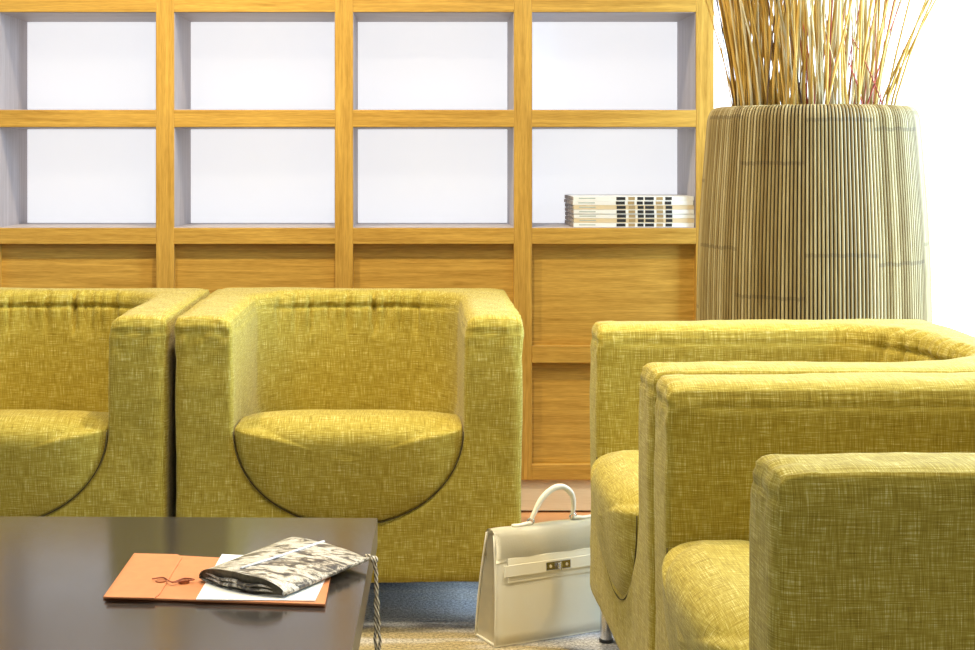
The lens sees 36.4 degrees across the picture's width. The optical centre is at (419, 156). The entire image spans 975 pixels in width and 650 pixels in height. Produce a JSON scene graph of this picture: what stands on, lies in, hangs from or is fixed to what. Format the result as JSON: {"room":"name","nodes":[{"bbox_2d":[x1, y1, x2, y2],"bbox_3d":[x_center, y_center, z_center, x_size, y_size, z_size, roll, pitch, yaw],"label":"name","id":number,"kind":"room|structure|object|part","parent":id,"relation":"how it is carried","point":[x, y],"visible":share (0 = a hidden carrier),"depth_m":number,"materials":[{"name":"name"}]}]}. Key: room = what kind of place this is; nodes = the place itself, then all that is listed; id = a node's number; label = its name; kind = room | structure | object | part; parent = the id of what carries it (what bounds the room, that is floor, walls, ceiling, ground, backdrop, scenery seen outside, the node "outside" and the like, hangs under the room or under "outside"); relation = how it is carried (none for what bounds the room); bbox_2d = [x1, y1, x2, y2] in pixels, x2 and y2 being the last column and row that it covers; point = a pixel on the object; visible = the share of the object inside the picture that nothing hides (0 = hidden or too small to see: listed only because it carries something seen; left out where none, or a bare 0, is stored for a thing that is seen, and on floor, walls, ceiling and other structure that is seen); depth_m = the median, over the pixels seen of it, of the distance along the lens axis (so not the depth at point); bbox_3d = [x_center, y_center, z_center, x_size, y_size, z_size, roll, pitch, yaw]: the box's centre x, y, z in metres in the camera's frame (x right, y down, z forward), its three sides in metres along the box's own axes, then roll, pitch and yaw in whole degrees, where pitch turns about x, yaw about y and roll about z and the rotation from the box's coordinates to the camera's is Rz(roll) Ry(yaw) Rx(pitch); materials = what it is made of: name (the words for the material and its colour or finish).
{"room":"lobby","nodes":[
{"label":"lobby","id":0,"kind":"room"},
{"bbox_2d":[359,581,618,649],"bbox_3d":[0.000,1.050,1.950,6.800,0.060,5.900,0,0,0],"label":"floor","id":1,"kind":"structure","parent":0,"point":[413,615],"depth_m":3.24,"materials":[{"name":"carpet"}]},
{"bbox_2d":[0,287,209,516],"bbox_3d":[-0.929,0.681,3.544,0.766,0.678,0.757,0,0,0],"label":"armchair","id":2,"kind":"object","parent":1,"relation":"on","point":[88,375],"visible":0.7,"depth_m":3.21,"materials":[{"name":"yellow fabric"}]},
{"bbox_2d":[0,409,108,515],"bbox_3d":[-0.928,0.680,3.485,0.496,0.235,0.638,0,0,0],"label":"seat cushion","id":3,"kind":"object","parent":2,"relation":"on","point":[54,462],"depth_m":3.19,"materials":[{"name":"yellow fabric"}]},
{"bbox_2d":[0,516,376,649],"bbox_3d":[-0.711,0.840,2.242,1.267,0.360,0.973,0,0,0],"label":"coffee table","id":4,"kind":"object","parent":1,"relation":"on","point":[56,573],"visible":0.69,"depth_m":2.24,"materials":[{"name":"laminate"}]},
{"bbox_2d":[103,553,330,606],"bbox_3d":[-0.307,0.653,2.309,0.335,0.013,0.289,0,0,0],"label":"envelope","id":5,"kind":"object","parent":4,"relation":"on","point":[155,577],"visible":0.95,"depth_m":2.27,"materials":[{"name":"orange paper"}]},
{"bbox_2d":[196,554,324,600],"bbox_3d":[-0.235,0.652,2.302,0.191,0.002,0.254,0,0,0],"label":"paper sheet","id":6,"kind":"object","parent":5,"relation":"on","point":[209,591],"visible":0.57,"depth_m":2.20,"materials":[{"name":"white paper"}]},
{"bbox_2d":[199,537,381,649],"bbox_3d":[-0.214,0.759,2.342,0.222,0.277,0.271,0,0,38],"label":"pouch","id":7,"kind":"object","parent":6,"relation":"on","point":[289,565],"visible":1,"depth_m":2.29,"materials":[{"name":"fabric"}]},
{"bbox_3d":[-0.073,0.768,2.372,0.036,0.260,0.013,0,0,34],"label":"wrist cord","id":8,"kind":"part","parent":7,"relation":"part of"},
{"bbox_2d":[174,287,523,582],"bbox_3d":[-0.155,0.681,3.544,0.766,0.678,0.757,0,0,0],"label":"armchair","id":9,"kind":"object","parent":1,"relation":"on","point":[402,408],"visible":0.85,"depth_m":3.20,"materials":[{"name":"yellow fabric"}]},
{"bbox_2d":[234,409,462,520],"bbox_3d":[-0.155,0.680,3.485,0.496,0.235,0.638,0,0,0],"label":"seat cushion","id":10,"kind":"object","parent":9,"relation":"on","point":[381,464],"depth_m":3.19,"materials":[{"name":"yellow fabric"}]},
{"bbox_2d":[474,484,599,647],"bbox_3d":[0.277,0.862,3.174,0.310,0.316,0.102,0,0,-26],"label":"handbag","id":11,"kind":"object","parent":1,"relation":"on","point":[534,585],"visible":0.83,"depth_m":3.13,"materials":[{"name":"beige leather"}]},
{"bbox_3d":[0.287,0.904,3.152,0.304,0.224,0.031,0,0,-26],"label":"panel","id":12,"kind":"part","parent":11,"relation":"part of","materials":[{"name":"beige leather"}]},
{"bbox_3d":[0.286,0.740,3.182,0.115,0.072,0.013,0,0,-26],"label":"handle","id":13,"kind":"part","parent":11,"relation":"part of","materials":[{"name":"beige leather"}]},
{"bbox_3d":[0.294,0.865,3.139,0.060,0.017,0.002,0,0,-26],"label":"lock plate","id":14,"kind":"part","parent":11,"relation":"part of","materials":[{"name":"gold metal"}]},
{"bbox_2d":[521,511,590,522],"bbox_3d":[0.000,1.018,4.429,6.800,0.004,0.939,0,0,0],"label":"trim","id":15,"kind":"structure","parent":1,"relation":"on","point":[541,516],"depth_m":4.20,"materials":[{"name":"brown wood"}]},
{"bbox_2d":[0,0,713,510],"bbox_3d":[-0.463,0.110,4.373,2.601,1.810,0.312,0,0,0],"label":"shelving unit","id":16,"kind":"object","parent":15,"relation":"on","point":[213,145],"visible":0.7,"depth_m":4.36,"materials":[{"name":"brown wood"}]},
{"bbox_3d":[-0.976,0.393,4.253,0.447,0.291,0.020,0,0,0],"label":"panel","id":17,"kind":"part","parent":16,"relation":"part of","materials":[{"name":"brown wood"}]},
{"bbox_3d":[-0.976,0.058,4.523,0.447,0.288,0.012,0,0,0],"label":"panel","id":18,"kind":"part","parent":16,"relation":"part of","materials":[{"name":"white paint"}]},
{"bbox_3d":[-0.976,-0.274,4.523,0.447,0.279,0.012,0,0,0],"label":"panel","id":19,"kind":"part","parent":16,"relation":"part of","materials":[{"name":"white paint"}]},
{"bbox_3d":[-0.472,0.393,4.253,0.459,0.291,0.020,0,0,0],"label":"panel","id":20,"kind":"part","parent":16,"relation":"part of","materials":[{"name":"brown wood"}]},
{"bbox_3d":[-0.472,0.058,4.523,0.459,0.288,0.012,0,0,0],"label":"panel","id":21,"kind":"part","parent":16,"relation":"part of","materials":[{"name":"white paint"}]},
{"bbox_3d":[-0.472,-0.274,4.523,0.459,0.279,0.012,0,0,0],"label":"panel","id":22,"kind":"part","parent":16,"relation":"part of","materials":[{"name":"white paint"}]},
{"bbox_3d":[0.038,0.058,4.523,0.459,0.288,0.012,0,0,0],"label":"panel","id":23,"kind":"part","parent":16,"relation":"part of","materials":[{"name":"white paint"}]},
{"bbox_3d":[0.038,-0.274,4.523,0.459,0.279,0.012,0,0,0],"label":"panel","id":24,"kind":"part","parent":16,"relation":"part of","materials":[{"name":"white paint"}]},
{"bbox_3d":[0.038,0.393,4.253,0.459,0.291,0.020,0,0,0],"label":"panel","id":25,"kind":"part","parent":16,"relation":"part of","materials":[{"name":"brown wood"}]},
{"bbox_3d":[0.553,0.563,4.242,0.467,0.048,0.050,0,0,0],"label":"rail","id":26,"kind":"part","parent":16,"relation":"part of","materials":[{"name":"brown wood"}]},
{"bbox_3d":[0.553,0.732,4.253,0.467,0.291,0.020,0,0,0],"label":"panel","id":27,"kind":"part","parent":16,"relation":"part of","materials":[{"name":"brown wood"}]},
{"bbox_3d":[0.553,0.899,4.242,0.467,0.043,0.050,0,0,0],"label":"rail","id":28,"kind":"part","parent":16,"relation":"part of","materials":[{"name":"brown wood"}]},
{"bbox_3d":[0.553,0.058,4.523,0.467,0.288,0.012,0,0,0],"label":"panel","id":29,"kind":"part","parent":16,"relation":"part of","materials":[{"name":"white paint"}]},
{"bbox_3d":[0.553,-0.274,4.523,0.467,0.279,0.012,0,0,0],"label":"panel","id":30,"kind":"part","parent":16,"relation":"part of","materials":[{"name":"white paint"}]},
{"bbox_3d":[0.553,0.393,4.253,0.467,0.291,0.020,0,0,0],"label":"panel","id":31,"kind":"part","parent":16,"relation":"part of","materials":[{"name":"brown wood"}]},
{"bbox_2d":[565,219,693,226],"bbox_3d":[0.609,0.194,4.347,0.347,0.012,0.235,0,0,0],"label":"magazine","id":32,"kind":"object","parent":16,"relation":"on","point":[568,222],"visible":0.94,"depth_m":4.23,"materials":[{"name":"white paper"}]},
{"bbox_2d":[565,215,693,222],"bbox_3d":[0.611,0.182,4.348,0.347,0.012,0.235,0,0,0],"label":"magazine","id":33,"kind":"object","parent":32,"relation":"on","point":[574,220],"visible":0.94,"depth_m":4.23,"materials":[{"name":"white paper"}]},
{"bbox_2d":[565,211,693,217],"bbox_3d":[0.611,0.169,4.348,0.347,0.012,0.235,0,0,0],"label":"magazine","id":34,"kind":"object","parent":33,"relation":"on","point":[569,214],"visible":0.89,"depth_m":4.23,"materials":[{"name":"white paper"}]},
{"bbox_2d":[579,215,595,216],"bbox_3d":[0.479,0.169,4.231,0.047,0.003,0.001,0,0,0],"label":"print","id":35,"kind":"object","parent":34,"relation":"attached to","point":[579,215],"depth_m":4.23,"materials":[{"name":"grey paper"}]},
{"bbox_2d":[565,207,693,213],"bbox_3d":[0.610,0.157,4.347,0.347,0.012,0.235,0,0,0],"label":"magazine","id":36,"kind":"object","parent":34,"relation":"on","point":[567,209],"visible":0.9,"depth_m":4.23,"materials":[{"name":"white paper"}]},
{"bbox_2d":[565,203,693,209],"bbox_3d":[0.610,0.144,4.348,0.347,0.012,0.235,0,0,0],"label":"magazine","id":37,"kind":"object","parent":36,"relation":"on","point":[575,207],"visible":0.86,"depth_m":4.23,"materials":[{"name":"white paper"}]},
{"bbox_2d":[564,199,692,204],"bbox_3d":[0.608,0.131,4.348,0.347,0.012,0.235,0,0,0],"label":"magazine","id":38,"kind":"object","parent":37,"relation":"on","point":[568,201],"visible":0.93,"depth_m":4.23,"materials":[{"name":"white paper"}]},
{"bbox_2d":[564,194,693,200],"bbox_3d":[0.609,0.119,4.350,0.347,0.012,0.235,0,0,0],"label":"magazine","id":39,"kind":"object","parent":38,"relation":"on","point":[575,197],"visible":1,"depth_m":4.23,"materials":[{"name":"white paper"}]},
{"bbox_2d":[616,197,671,199],"bbox_3d":[0.641,0.119,4.232,0.159,0.009,0.001,0,0,0],"label":"print","id":40,"kind":"object","parent":39,"relation":"on","point":[617,198],"depth_m":4.23,"materials":[{"name":"black"}]},
{"bbox_2d":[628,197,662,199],"bbox_3d":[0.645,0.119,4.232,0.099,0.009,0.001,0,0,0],"label":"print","id":41,"kind":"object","parent":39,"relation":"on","point":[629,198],"depth_m":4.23,"materials":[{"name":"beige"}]},
{"bbox_2d":[616,201,670,203],"bbox_3d":[0.639,0.131,4.231,0.159,0.009,0.001,0,0,0],"label":"print","id":42,"kind":"object","parent":38,"relation":"on","point":[617,202],"depth_m":4.23,"materials":[{"name":"black"}]},
{"bbox_2d":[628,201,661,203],"bbox_3d":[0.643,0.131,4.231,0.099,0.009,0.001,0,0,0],"label":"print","id":43,"kind":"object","parent":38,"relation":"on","point":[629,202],"depth_m":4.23,"materials":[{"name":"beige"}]},
{"bbox_2d":[617,206,671,208],"bbox_3d":[0.641,0.144,4.231,0.159,0.009,0.001,0,0,0],"label":"print","id":44,"kind":"object","parent":37,"relation":"on","point":[618,207],"depth_m":4.23,"materials":[{"name":"black"}]},
{"bbox_2d":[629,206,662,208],"bbox_3d":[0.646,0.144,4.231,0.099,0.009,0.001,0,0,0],"label":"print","id":45,"kind":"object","parent":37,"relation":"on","point":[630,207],"depth_m":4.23,"materials":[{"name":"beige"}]},
{"bbox_2d":[617,210,671,212],"bbox_3d":[0.641,0.157,4.229,0.159,0.009,0.001,0,0,0],"label":"print","id":46,"kind":"object","parent":36,"relation":"on","point":[618,211],"depth_m":4.23,"materials":[{"name":"black"}]},
{"bbox_2d":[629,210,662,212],"bbox_3d":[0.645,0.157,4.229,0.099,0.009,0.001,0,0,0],"label":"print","id":47,"kind":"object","parent":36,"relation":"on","point":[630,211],"depth_m":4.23,"materials":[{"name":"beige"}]},
{"bbox_2d":[617,215,671,217],"bbox_3d":[0.642,0.169,4.231,0.159,0.009,0.001,0,0,0],"label":"print","id":48,"kind":"object","parent":34,"relation":"on","point":[618,216],"depth_m":4.23,"materials":[{"name":"black"}]},
{"bbox_2d":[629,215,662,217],"bbox_3d":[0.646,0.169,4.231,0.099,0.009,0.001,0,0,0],"label":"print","id":49,"kind":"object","parent":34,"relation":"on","point":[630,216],"depth_m":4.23,"materials":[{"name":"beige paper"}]},
{"bbox_2d":[617,219,671,221],"bbox_3d":[0.642,0.182,4.231,0.159,0.009,0.001,0,0,0],"label":"print","id":50,"kind":"object","parent":33,"relation":"on","point":[618,220],"depth_m":4.23,"materials":[{"name":"black"}]},
{"bbox_2d":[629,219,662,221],"bbox_3d":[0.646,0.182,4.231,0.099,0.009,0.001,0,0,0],"label":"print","id":51,"kind":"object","parent":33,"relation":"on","point":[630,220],"depth_m":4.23,"materials":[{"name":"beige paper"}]},
{"bbox_2d":[616,224,671,226],"bbox_3d":[0.641,0.194,4.230,0.159,0.009,0.001,0,0,0],"label":"print","id":52,"kind":"object","parent":32,"relation":"on","point":[617,225],"depth_m":4.23,"materials":[{"name":"black"}]},
{"bbox_2d":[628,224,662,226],"bbox_3d":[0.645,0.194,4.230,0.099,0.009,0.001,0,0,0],"label":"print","id":53,"kind":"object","parent":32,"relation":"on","point":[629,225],"depth_m":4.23,"materials":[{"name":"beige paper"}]},
{"bbox_2d":[590,319,974,649],"bbox_3d":[0.710,0.681,2.778,0.757,0.678,0.766,0,0,-1],"label":"armchair","id":54,"kind":"object","parent":1,"relation":"on","point":[629,358],"visible":0.42,"depth_m":2.97,"materials":[{"name":"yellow fabric"}]},
{"bbox_3d":[0.392,0.967,3.115,0.026,0.094,0.026,0,0,-1],"label":"leg","id":55,"kind":"part","parent":54,"relation":"part of","materials":[{"name":"metal"}]},
{"bbox_2d":[591,450,638,594],"bbox_3d":[0.651,0.698,2.777,0.638,0.235,0.496,0,0,-1],"label":"seat cushion","id":56,"kind":"object","parent":54,"relation":"on","point":[614,473],"depth_m":2.68,"materials":[{"name":"yellow fabric"}]},
{"bbox_2d":[696,104,931,322],"bbox_3d":[0.993,0.444,3.750,0.577,1.140,0.577,0,0,-28],"label":"planter","id":57,"kind":"object","parent":1,"relation":"on","point":[808,212],"visible":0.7,"depth_m":3.51,"materials":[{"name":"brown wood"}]},
{"bbox_2d":[705,0,935,105],"bbox_3d":[1.046,-0.583,3.800,0.963,1.044,0.602,0,0,-14],"label":"reeds","id":58,"kind":"object","parent":57,"relation":"on","point":[747,45],"visible":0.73,"depth_m":3.67,"materials":[{"name":"plant"}]},
{"bbox_2d":[654,372,974,649],"bbox_3d":[0.725,0.681,2.006,0.757,0.678,0.766,0,0,-1],"label":"armchair","id":59,"kind":"object","parent":1,"relation":"on","point":[807,511],"visible":1,"depth_m":1.74,"materials":[{"name":"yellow fabric"}]},
{"bbox_2d":[661,540,748,649],"bbox_3d":[0.666,0.680,2.005,0.638,0.235,0.496,0,0,-1],"label":"seat cushion","id":60,"kind":"object","parent":59,"relation":"on","point":[705,583],"depth_m":1.99,"materials":[{"name":"yellow fabric"}]},
{"bbox_3d":[0.000,-0.350,4.930,6.800,2.860,0.060,0,0,0],"label":"wall","id":61,"kind":"structure","parent":0,"visible":0},
{"bbox_2d":[714,0,974,336],"bbox_3d":[2.120,-0.333,4.850,2.520,2.694,0.100,0,0,0],"label":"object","id":62,"kind":"structure","parent":61,"relation":"in","point":[938,81],"depth_m":4.84,"materials":[{"name":"white"}]}
]}

